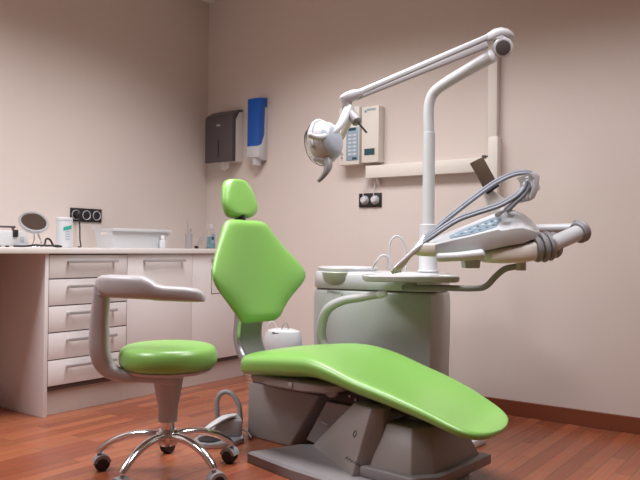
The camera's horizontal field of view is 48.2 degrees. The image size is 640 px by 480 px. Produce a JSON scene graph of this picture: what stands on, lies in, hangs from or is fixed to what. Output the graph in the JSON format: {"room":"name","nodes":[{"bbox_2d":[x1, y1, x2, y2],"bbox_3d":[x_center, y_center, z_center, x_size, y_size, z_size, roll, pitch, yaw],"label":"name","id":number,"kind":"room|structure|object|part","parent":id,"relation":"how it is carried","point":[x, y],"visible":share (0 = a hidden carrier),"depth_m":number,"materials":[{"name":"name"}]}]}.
{"room":"dental clinic","nodes":[
{"label":"dental clinic","id":0,"kind":"room"},
{"bbox_2d":[0,0,208,248],"bbox_3d":[-2.557,-0.454,3.128,0.120,2.750,5.840,0,-1,36],"label":"wall","id":1,"kind":"structure","parent":0,"point":[104,103],"depth_m":4.63,"materials":[{"name":"beige paint"}]},
{"bbox_2d":[70,208,101,222],"bbox_3d":[-1.476,-0.156,4.503,0.013,0.085,0.230,0,-1,36],"label":"wall socket","id":2,"kind":"object","parent":1,"relation":"attached to","point":[88,215],"visible":0.91,"depth_m":4.51,"materials":[{"name":"black plastic"}]},
{"bbox_2d":[202,0,218,2],"bbox_3d":[-0.129,-1.875,1.391,6.048,0.100,5.840,0,-1,36],"label":"ceiling","id":3,"kind":"structure","parent":0,"point":[207,1],"depth_m":5.33,"materials":[{"name":"white paint"}]},
{"bbox_2d":[0,375,639,479],"bbox_3d":[-0.157,0.955,1.357,6.048,0.060,5.840,0,-1,36],"label":"floor","id":4,"kind":"structure","parent":0,"point":[62,445],"depth_m":3.27,"materials":[{"name":"brown wood"}]},
{"bbox_2d":[0,254,126,417],"bbox_3d":[-1.466,0.510,4.118,0.480,0.867,0.539,0,-1,36],"label":"base cabinet","id":5,"kind":"object","parent":4,"relation":"on","point":[47,368],"visible":0.81,"depth_m":3.92,"materials":[{"name":"white laminate"}]},
{"bbox_3d":[-1.632,0.506,3.919,0.446,0.867,0.021,0,-1,36],"label":"panel","id":6,"kind":"part","parent":5,"relation":"part of","materials":[{"name":"white laminate"}]},
{"bbox_3d":[-1.272,0.255,4.006,0.035,0.016,0.322,0,-1,36],"label":"handle","id":7,"kind":"part","parent":5,"relation":"part of","materials":[{"name":"silver metal"}]},
{"bbox_3d":[-1.302,0.716,4.009,0.019,0.134,0.511,0,-1,36],"label":"drawer","id":8,"kind":"part","parent":5,"relation":"part of","materials":[{"name":"white laminate"}]},
{"bbox_3d":[-1.301,0.573,4.011,0.019,0.140,0.511,0,-1,36],"label":"drawer","id":9,"kind":"part","parent":5,"relation":"part of","materials":[{"name":"white laminate"}]},
{"bbox_3d":[-1.299,0.429,4.013,0.019,0.137,0.511,0,-1,36],"label":"drawer","id":10,"kind":"part","parent":5,"relation":"part of","materials":[{"name":"white laminate"}]},
{"bbox_3d":[-1.298,0.285,4.014,0.019,0.139,0.511,0,-1,36],"label":"drawer","id":11,"kind":"part","parent":5,"relation":"part of","materials":[{"name":"white laminate"}]},
{"bbox_3d":[-1.296,0.146,4.016,0.019,0.126,0.511,0,-1,36],"label":"drawer","id":12,"kind":"part","parent":5,"relation":"part of","materials":[{"name":"white laminate"}]},
{"bbox_3d":[-1.276,0.685,4.001,0.035,0.016,0.322,0,-1,36],"label":"handle","id":13,"kind":"part","parent":5,"relation":"part of","materials":[{"name":"silver metal"}]},
{"bbox_3d":[-1.275,0.543,4.003,0.035,0.016,0.322,0,-1,36],"label":"handle","id":14,"kind":"part","parent":5,"relation":"part of","materials":[{"name":"silver metal"}]},
{"bbox_3d":[-1.273,0.400,4.004,0.035,0.016,0.322,0,-1,36],"label":"handle","id":15,"kind":"part","parent":5,"relation":"part of","materials":[{"name":"silver metal"}]},
{"bbox_3d":[-1.270,0.119,4.008,0.035,0.016,0.322,0,-1,36],"label":"handle","id":16,"kind":"part","parent":5,"relation":"part of","materials":[{"name":"silver metal"}]},
{"bbox_2d":[121,254,191,399],"bbox_3d":[-1.153,0.519,4.548,0.480,0.867,0.523,0,-1,36],"label":"base cabinet","id":17,"kind":"object","parent":4,"relation":"on","point":[146,320],"visible":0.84,"depth_m":4.41,"materials":[{"name":"grey"}]},
{"bbox_3d":[-0.993,0.440,4.434,0.019,0.704,0.521,0,-1,36],"label":"door","id":18,"kind":"part","parent":17,"relation":"part of","materials":[{"name":"white laminate"}]},
{"bbox_3d":[-0.962,0.127,4.432,0.035,0.016,0.324,0,-1,36],"label":"handle","id":19,"kind":"part","parent":17,"relation":"part of","materials":[{"name":"silver metal"}]},
{"bbox_2d":[88,275,239,479],"bbox_3d":[-0.631,0.537,2.896,0.588,0.800,0.624,1,-1,0],"label":"stool","id":20,"kind":"object","parent":4,"relation":"on","point":[163,363],"visible":1,"depth_m":2.75,"materials":[{"name":"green plastic"}]},
{"bbox_2d":[92,452,110,463],"bbox_3d":[-0.886,0.876,2.904,0.069,0.049,0.050,1,-1,-26],"label":"hood","id":21,"kind":"object","parent":20,"relation":"attached to","point":[101,457],"depth_m":2.89,"materials":[{"name":"grey plastic"}]},
{"bbox_2d":[110,475,129,479],"bbox_3d":[-0.734,0.874,2.619,0.069,0.049,0.050,0,-1,31],"label":"caster","id":22,"kind":"object","parent":20,"relation":"attached to","point":[122,477],"depth_m":2.61,"materials":[{"name":"grey plastic"}]},
{"bbox_3d":[-0.765,0.816,2.888,0.283,0.104,0.040,1,-1,5],"label":"leg","id":23,"kind":"part","parent":20,"relation":"part of","materials":[{"name":"silver metal"}]},
{"bbox_3d":[-0.672,0.815,2.735,0.040,0.104,0.283,0,-1,23],"label":"leg","id":24,"kind":"part","parent":20,"relation":"part of","materials":[{"name":"silver metal"}]},
{"bbox_3d":[-0.610,0.466,2.880,0.391,0.097,0.391,1,-1,0],"label":"seat","id":25,"kind":"part","parent":20,"relation":"part of","materials":[{"name":"green leather"}]},
{"bbox_3d":[-0.610,0.525,2.879,0.356,0.035,0.356,1,-1,0],"label":"seat plate","id":26,"kind":"part","parent":20,"relation":"part of","materials":[{"name":"grey paint"}]},
{"bbox_3d":[-0.498,0.817,2.776,0.283,0.104,0.040,0,-1,41],"label":"leg","id":27,"kind":"part","parent":20,"relation":"part of","materials":[{"name":"silver metal"}]},
{"bbox_3d":[-0.483,0.819,2.954,0.283,0.104,0.040,1,-1,-31],"label":"leg","id":28,"kind":"part","parent":20,"relation":"part of","materials":[{"name":"silver metal"}]},
{"bbox_2d":[206,469,227,479],"bbox_3d":[-0.388,0.879,2.695,0.069,0.049,0.050,1,-1,-29],"label":"caster","id":29,"kind":"object","parent":20,"relation":"attached to","point":[215,474],"depth_m":2.68,"materials":[{"name":"grey plastic"}]},
{"bbox_2d":[220,446,239,455],"bbox_3d":[-0.382,0.883,3.026,0.069,0.049,0.050,0,-1,22],"label":"hood","id":30,"kind":"object","parent":20,"relation":"attached to","point":[230,450],"depth_m":3.01,"materials":[{"name":"grey plastic"}]},
{"bbox_2d":[187,254,242,386],"bbox_3d":[-0.838,0.527,4.982,0.480,0.867,0.549,0,-1,36],"label":"base cabinet","id":31,"kind":"object","parent":4,"relation":"on","point":[212,321],"visible":0.3,"depth_m":4.80,"materials":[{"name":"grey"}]},
{"bbox_2d":[0,247,215,253],"bbox_3d":[-1.858,0.050,3.590,0.467,0.032,4.024,0,-1,36],"label":"countertop","id":32,"kind":"structure","parent":31,"relation":"on","point":[3,250],"depth_m":4.05,"materials":[{"name":"white laminate"}]},
{"bbox_2d":[0,225,28,246],"bbox_3d":[-1.691,-0.019,3.822,0.190,0.114,0.195,0,-1,36],"label":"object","id":33,"kind":"object","parent":32,"relation":"on","point":[14,237],"visible":0.85,"depth_m":3.78,"materials":[{"name":"grey plastic"}]},
{"bbox_3d":[-1.690,-0.061,3.798,0.012,0.032,0.156,0,-1,36],"label":"handle","id":34,"kind":"part","parent":33,"relation":"part of","materials":[{"name":"grey plastic"}]},
{"bbox_3d":[-1.610,-0.035,3.782,0.012,0.039,0.028,0,-1,36],"label":"knob","id":35,"kind":"part","parent":33,"relation":"part of","materials":[{"name":"black rubber"}]},
{"bbox_2d":[18,211,48,246],"bbox_3d":[-1.591,-0.060,3.968,0.124,0.200,0.158,0,-1,36],"label":"round mirror","id":36,"kind":"object","parent":32,"relation":"on","point":[31,222],"visible":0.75,"depth_m":3.96,"materials":[{"name":"silver metal"}]},
{"bbox_2d":[13,238,61,247],"bbox_3d":[-1.522,0.013,3.857,0.046,0.054,0.263,0,-1,42],"label":"cord","id":37,"kind":"object","parent":32,"relation":"on","point":[46,239],"visible":1,"depth_m":3.88,"materials":[{"name":"black rubber"}]},
{"bbox_2d":[56,217,72,247],"bbox_3d":[-1.456,-0.043,4.069,0.092,0.172,0.092,0,-1,36],"label":"wipes canister","id":38,"kind":"object","parent":32,"relation":"on","point":[64,225],"visible":0.97,"depth_m":4.03,"materials":[{"name":"grey plastic"}]},
{"bbox_3d":[-1.455,-0.119,4.070,0.092,0.021,0.092,0,-1,36],"label":"lid","id":39,"kind":"part","parent":38,"relation":"part of","materials":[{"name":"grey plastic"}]},
{"bbox_2d":[74,212,81,247],"bbox_3d":[-1.478,-0.065,4.393,0.046,0.223,0.133,1,-1,-30],"label":"power cable","id":40,"kind":"object","parent":32,"relation":"on","point":[78,215],"visible":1,"depth_m":4.42,"materials":[{"name":"black rubber"}]},
{"bbox_3d":[-1.471,-0.051,4.380,0.024,0.195,0.109,1,-1,-18],"label":"cord","id":41,"kind":"part","parent":40,"relation":"part of","materials":[{"name":"black rubber"}]},
{"bbox_2d":[94,228,171,247],"bbox_3d":[-1.181,-0.009,4.532,0.200,0.120,0.462,0,-1,36],"label":"box","id":42,"kind":"object","parent":32,"relation":"on","point":[105,237],"visible":0.99,"depth_m":4.40,"materials":[{"name":"grey plastic"}]},
{"bbox_2d":[159,235,165,247],"bbox_3d":[-1.012,0.012,4.595,0.042,0.083,0.042,0,-1,36],"label":"bottle","id":43,"kind":"object","parent":32,"relation":"on","point":[162,243],"visible":0.87,"depth_m":4.58,"materials":[{"name":"grey plastic"}]},
{"bbox_2d":[185,234,192,248],"bbox_3d":[-0.904,0.009,4.914,0.057,0.100,0.057,0,-1,36],"label":"cup","id":44,"kind":"object","parent":32,"relation":"on","point":[188,237],"visible":1,"depth_m":4.89,"materials":[{"name":"silver metal"}]},
{"bbox_2d":[194,237,202,248],"bbox_3d":[-0.846,0.019,4.994,0.008,0.082,0.081,0,-1,36],"label":"scissors","id":45,"kind":"object","parent":32,"relation":"on","point":[195,246],"visible":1,"depth_m":4.99,"materials":[{"name":"silver metal"}]},
{"bbox_2d":[207,224,214,248],"bbox_3d":[-0.774,-0.026,5.090,0.045,0.175,0.068,0,-1,36],"label":"mouthwash bottle","id":46,"kind":"object","parent":32,"relation":"on","point":[210,232],"visible":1,"depth_m":5.07,"materials":[{"name":"blue plastic"}]},
{"bbox_3d":[-0.678,0.449,4.868,0.019,0.704,0.548,0,-1,36],"label":"door","id":47,"kind":"part","parent":31,"relation":"part of","materials":[{"name":"white laminate"}]},
{"bbox_2d":[194,389,243,448],"bbox_3d":[-0.475,0.836,3.366,0.238,0.217,0.278,1,-1,-12],"label":"foot pedal","id":48,"kind":"object","parent":4,"relation":"on","point":[230,424],"visible":0.93,"depth_m":3.33,"materials":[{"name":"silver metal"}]},
{"bbox_3d":[-0.441,0.809,3.477,0.151,0.160,0.037,0,-1,18],"label":"carry handle","id":49,"kind":"part","parent":48,"relation":"part of","materials":[{"name":"grey plastic"}]},
{"bbox_2d":[212,179,508,479],"bbox_3d":[0.100,0.321,3.117,1.536,1.254,0.771,0,-1,41],"label":"dental chair","id":50,"kind":"object","parent":4,"relation":"on","point":[369,412],"visible":1,"depth_m":3.00,"materials":[{"name":"green leather"}]},
{"bbox_3d":[-0.401,-0.107,3.581,0.107,0.174,0.036,0,-1,41],"label":"headrest stem","id":51,"kind":"part","parent":50,"relation":"part of","materials":[{"name":"black metal"}]},
{"bbox_3d":[-0.343,0.152,3.525,0.191,0.503,0.621,0,-1,41],"label":"backrest","id":52,"kind":"part","parent":50,"relation":"part of","materials":[{"name":"green leather"}]},
{"bbox_3d":[-0.088,0.668,3.349,0.486,0.038,0.174,0,-1,41],"label":"box lid","id":53,"kind":"part","parent":50,"relation":"part of","materials":[{"name":"grey plastic"}]},
{"bbox_3d":[0.127,0.794,3.084,0.470,0.216,0.225,0,-1,41],"label":"lift arm","id":54,"kind":"part","parent":50,"relation":"part of","materials":[{"name":"grey plastic"}]},
{"bbox_3d":[0.046,0.621,2.985,0.076,0.076,0.030,0,-1,41],"label":"pivot knob","id":55,"kind":"part","parent":50,"relation":"part of","materials":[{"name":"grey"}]},
{"bbox_3d":[0.133,0.413,3.518,0.365,0.336,0.080,0,-1,36],"label":"armrest","id":56,"kind":"part","parent":50,"relation":"part of","materials":[{"name":"grey plastic"}]},
{"bbox_3d":[0.183,0.924,2.933,0.875,0.045,0.620,0,-1,41],"label":"foot plate","id":57,"kind":"part","parent":50,"relation":"part of","materials":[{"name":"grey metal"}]},
{"bbox_3d":[0.216,0.592,3.030,1.247,0.248,0.529,0,-1,41],"label":"seat","id":58,"kind":"part","parent":50,"relation":"part of","materials":[{"name":"green leather"}]},
{"bbox_3d":[0.330,0.645,2.930,0.519,0.128,0.260,0,-1,41],"label":"leg rest plate","id":59,"kind":"part","parent":50,"relation":"part of","materials":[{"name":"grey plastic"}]},
{"bbox_2d":[264,235,525,447],"bbox_3d":[0.328,0.464,3.668,1.456,0.984,0.588,0,-1,26],"label":"dental unit","id":60,"kind":"object","parent":4,"relation":"on","point":[412,322],"visible":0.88,"depth_m":3.64,"materials":[{"name":"grey plastic"}]},
{"bbox_2d":[318,266,377,284],"bbox_3d":[0.141,0.197,3.890,0.333,0.105,0.330,0,-1,36],"label":"bowl","id":61,"kind":"object","parent":60,"relation":"on","point":[327,275],"depth_m":3.76,"materials":[{"name":"grey plastic"}]},
{"bbox_2d":[372,254,389,270],"bbox_3d":[0.314,0.116,3.688,0.089,0.085,0.032,1,-1,0],"label":"faucet","id":62,"kind":"object","parent":60,"relation":"on","point":[380,256],"depth_m":3.68,"materials":[{"name":"white metal"}]},
{"bbox_3d":[0.411,0.073,3.779,0.100,0.197,0.011,1,-1,0],"label":"cup spout","id":63,"kind":"part","parent":60,"relation":"part of","materials":[{"name":"grey plastic"}]},
{"bbox_2d":[304,27,513,272],"bbox_3d":[0.365,-0.434,3.394,1.110,1.191,0.436,1,-1,-25],"label":"lamp","id":64,"kind":"object","parent":60,"relation":"on","point":[323,140],"visible":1,"depth_m":3.40,"materials":[{"name":"grey plastic"}]},
{"bbox_3d":[0.013,-0.449,3.103,0.043,0.154,0.191,0,-1,40],"label":"white frame","id":65,"kind":"part","parent":64,"relation":"part of","materials":[{"name":"grey plastic"}]},
{"bbox_3d":[0.027,-0.356,3.062,0.116,0.057,0.035,1,-1,-17],"label":"handle mount","id":66,"kind":"part","parent":64,"relation":"part of","materials":[{"name":"grey plastic"}]},
{"bbox_3d":[0.024,-0.306,3.048,0.059,0.124,0.073,0,-1,36],"label":"lamp handle","id":67,"kind":"part","parent":64,"relation":"part of","materials":[{"name":"grey plastic"}]},
{"bbox_3d":[0.056,-0.431,3.067,0.053,0.155,0.139,0,-1,36],"label":"panel","id":68,"kind":"part","parent":64,"relation":"part of","materials":[{"name":"grey plastic"}]},
{"bbox_3d":[0.148,-0.539,3.139,0.074,0.077,0.051,0,-1,36],"label":"balance knob","id":69,"kind":"part","parent":64,"relation":"part of","materials":[{"name":"grey plastic"}]},
{"bbox_3d":[0.472,-0.810,3.319,0.737,0.379,0.040,1,-1,-21],"label":"spring arm","id":70,"kind":"part","parent":64,"relation":"part of","materials":[{"name":"grey plastic"}]},
{"bbox_2d":[418,224,438,272],"bbox_3d":[0.554,0.044,3.660,0.108,0.246,0.108,0,-1,36],"label":"socket","id":71,"kind":"object","parent":64,"relation":"attached to","point":[427,264],"depth_m":3.62,"materials":[{"name":"grey plastic"}]},
{"bbox_2d":[362,274,459,286],"bbox_3d":[0.440,0.199,3.498,0.465,0.056,0.415,0,-1,36],"label":"tray","id":72,"kind":"object","parent":60,"relation":"on","point":[376,280],"depth_m":3.40,"materials":[{"name":"grey plastic"}]},
{"bbox_3d":[0.670,0.177,3.395,0.581,0.145,0.055,0,-1,24],"label":"swing arm","id":73,"kind":"part","parent":60,"relation":"part of","materials":[{"name":"grey metal"}]},
{"bbox_3d":[0.484,0.938,3.397,0.569,0.034,0.243,0,-1,26],"label":"floor plate","id":74,"kind":"part","parent":60,"relation":"part of","materials":[{"name":"grey plastic"}]},
{"bbox_2d":[415,157,590,267],"bbox_3d":[0.817,-0.130,3.251,0.816,0.519,0.294,1,-1,-8],"label":"console","id":75,"kind":"object","parent":60,"relation":"attached to","point":[502,236],"visible":0.89,"depth_m":3.15,"materials":[{"name":"grey plastic"}]},
{"bbox_2d":[394,186,522,273],"bbox_3d":[0.633,-0.061,3.186,0.612,0.427,0.026,1,-1,0],"label":"dental handpiece","id":76,"kind":"object","parent":75,"relation":"attached to","point":[516,192],"visible":0.3,"depth_m":3.18,"materials":[{"name":"plastic"}]},
{"bbox_2d":[391,179,530,273],"bbox_3d":[0.617,-0.059,3.131,0.612,0.421,0.026,1,-1,0],"label":"dental handpiece","id":77,"kind":"object","parent":75,"relation":"attached to","point":[523,192],"visible":1,"depth_m":3.12,"materials":[{"name":"plastic"}]},
{"bbox_3d":[0.384,0.074,3.129,0.142,0.129,0.026,1,-1,0],"label":"handle","id":78,"kind":"part","parent":77,"relation":"part of","materials":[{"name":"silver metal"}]},
{"bbox_2d":[397,171,532,272],"bbox_3d":[0.665,-0.080,3.241,0.641,0.467,0.026,1,-1,0],"label":"dental handpiece","id":79,"kind":"object","parent":75,"relation":"attached to","point":[507,177],"visible":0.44,"depth_m":3.24,"materials":[{"name":"plastic"}]},
{"bbox_2d":[399,170,532,272],"bbox_3d":[0.682,-0.087,3.296,0.641,0.480,0.026,1,-1,0],"label":"dental handpiece","id":80,"kind":"object","parent":75,"relation":"attached to","point":[512,172],"visible":0.37,"depth_m":3.29,"materials":[{"name":"plastic"}]},
{"bbox_3d":[0.804,-0.243,3.338,0.067,0.064,0.004,1,-1,0],"label":"viewer frame","id":81,"kind":"part","parent":75,"relation":"part of","materials":[{"name":"white plastic"}]},
{"bbox_3d":[0.867,-0.203,3.143,0.119,0.155,0.017,1,-1,0],"label":"whip arm","id":82,"kind":"part","parent":75,"relation":"part of","materials":[{"name":"grey plastic"}]},
{"bbox_2d":[206,0,639,417],"bbox_3d":[1.590,-0.406,3.674,5.948,2.750,0.120,0,-1,36],"label":"wall","id":83,"kind":"structure","parent":0,"point":[563,331],"depth_m":4.09,"materials":[{"name":"beige paint"}]},
{"bbox_2d":[205,110,243,163],"bbox_3d":[-0.696,-0.750,5.190,0.273,0.381,0.123,0,-1,36],"label":"paper towel dispenser","id":84,"kind":"object","parent":83,"relation":"attached to","point":[223,130],"visible":1,"depth_m":5.13,"materials":[{"name":"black plastic"}]},
{"bbox_2d":[219,162,228,170],"bbox_3d":[-0.693,-0.539,5.186,0.105,0.070,0.034,0,-1,36],"label":"paper towel","id":85,"kind":"object","parent":84,"relation":"hanging from","point":[223,165],"visible":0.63,"depth_m":5.17,"materials":[{"name":"white paper"}]},
{"bbox_2d":[247,97,267,160],"bbox_3d":[-0.443,-0.780,5.030,0.116,0.443,0.086,0,-1,36],"label":"dispenser","id":86,"kind":"object","parent":83,"relation":"attached to","point":[257,110],"visible":0.98,"depth_m":5.00,"materials":[{"name":"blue plastic"}]},
{"bbox_2d":[252,158,260,165],"bbox_3d":[-0.445,-0.561,5.026,0.072,0.075,0.072,0,-1,36],"label":"plastic cup","id":87,"kind":"object","parent":86,"relation":"in","point":[255,162],"visible":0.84,"depth_m":5.00,"materials":[{"name":"grey plastic"}]},
{"bbox_2d":[339,106,364,166],"bbox_3d":[0.201,-0.658,4.556,0.156,0.367,0.092,0,-1,36],"label":"control box","id":88,"kind":"object","parent":83,"relation":"attached to","point":[351,154],"visible":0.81,"depth_m":4.51,"materials":[{"name":"beige plastic"}]},
{"bbox_2d":[348,134,355,154],"bbox_3d":[0.202,-0.602,4.510,0.062,0.133,0.001,0,-1,36],"label":"keypad","id":89,"kind":"object","parent":88,"relation":"attached to","point":[351,137],"depth_m":4.51,"materials":[{"name":"grey plastic"}]},
{"bbox_2d":[359,193,381,207],"bbox_3d":[0.317,-0.252,4.514,0.166,0.089,0.013,0,-1,36],"label":"wall socket","id":90,"kind":"object","parent":83,"relation":"attached to","point":[369,203],"visible":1,"depth_m":4.51,"materials":[{"name":"black plastic"}]},
{"bbox_2d":[360,179,367,203],"bbox_3d":[0.276,-0.315,4.524,0.050,0.176,0.027,0,-1,36],"label":"plug","id":91,"kind":"object","parent":90,"relation":"attached to","point":[363,200],"visible":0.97,"depth_m":4.51,"materials":[{"name":"grey plastic"}]},
{"bbox_2d":[370,179,377,203],"bbox_3d":[0.338,-0.315,4.479,0.050,0.176,0.027,0,-1,36],"label":"plug","id":92,"kind":"object","parent":90,"relation":"attached to","point":[374,199],"visible":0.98,"depth_m":4.47,"materials":[{"name":"grey plastic"}]},
{"bbox_2d":[361,105,383,163],"bbox_3d":[0.330,-0.657,4.475,0.126,0.352,0.072,0,-1,36],"label":"control box","id":93,"kind":"object","parent":83,"relation":"attached to","point":[372,116],"visible":1,"depth_m":4.44,"materials":[{"name":"beige plastic"}]},
{"bbox_2d":[366,45,500,195],"bbox_3d":[0.651,-0.645,4.246,0.869,0.901,0.064,0,-1,36],"label":"duct","id":94,"kind":"object","parent":83,"relation":"attached to","point":[493,160],"visible":0.79,"depth_m":4.02,"materials":[{"name":"beige plastic"}]},
{"bbox_2d":[483,396,639,433],"bbox_3d":[1.700,0.928,3.485,5.345,0.082,0.014,0,-1,36],"label":"baseboard","id":95,"kind":"structure","parent":83,"relation":"attached to","point":[628,424],"depth_m":3.76,"materials":[{"name":"brown wood"}]}
]}

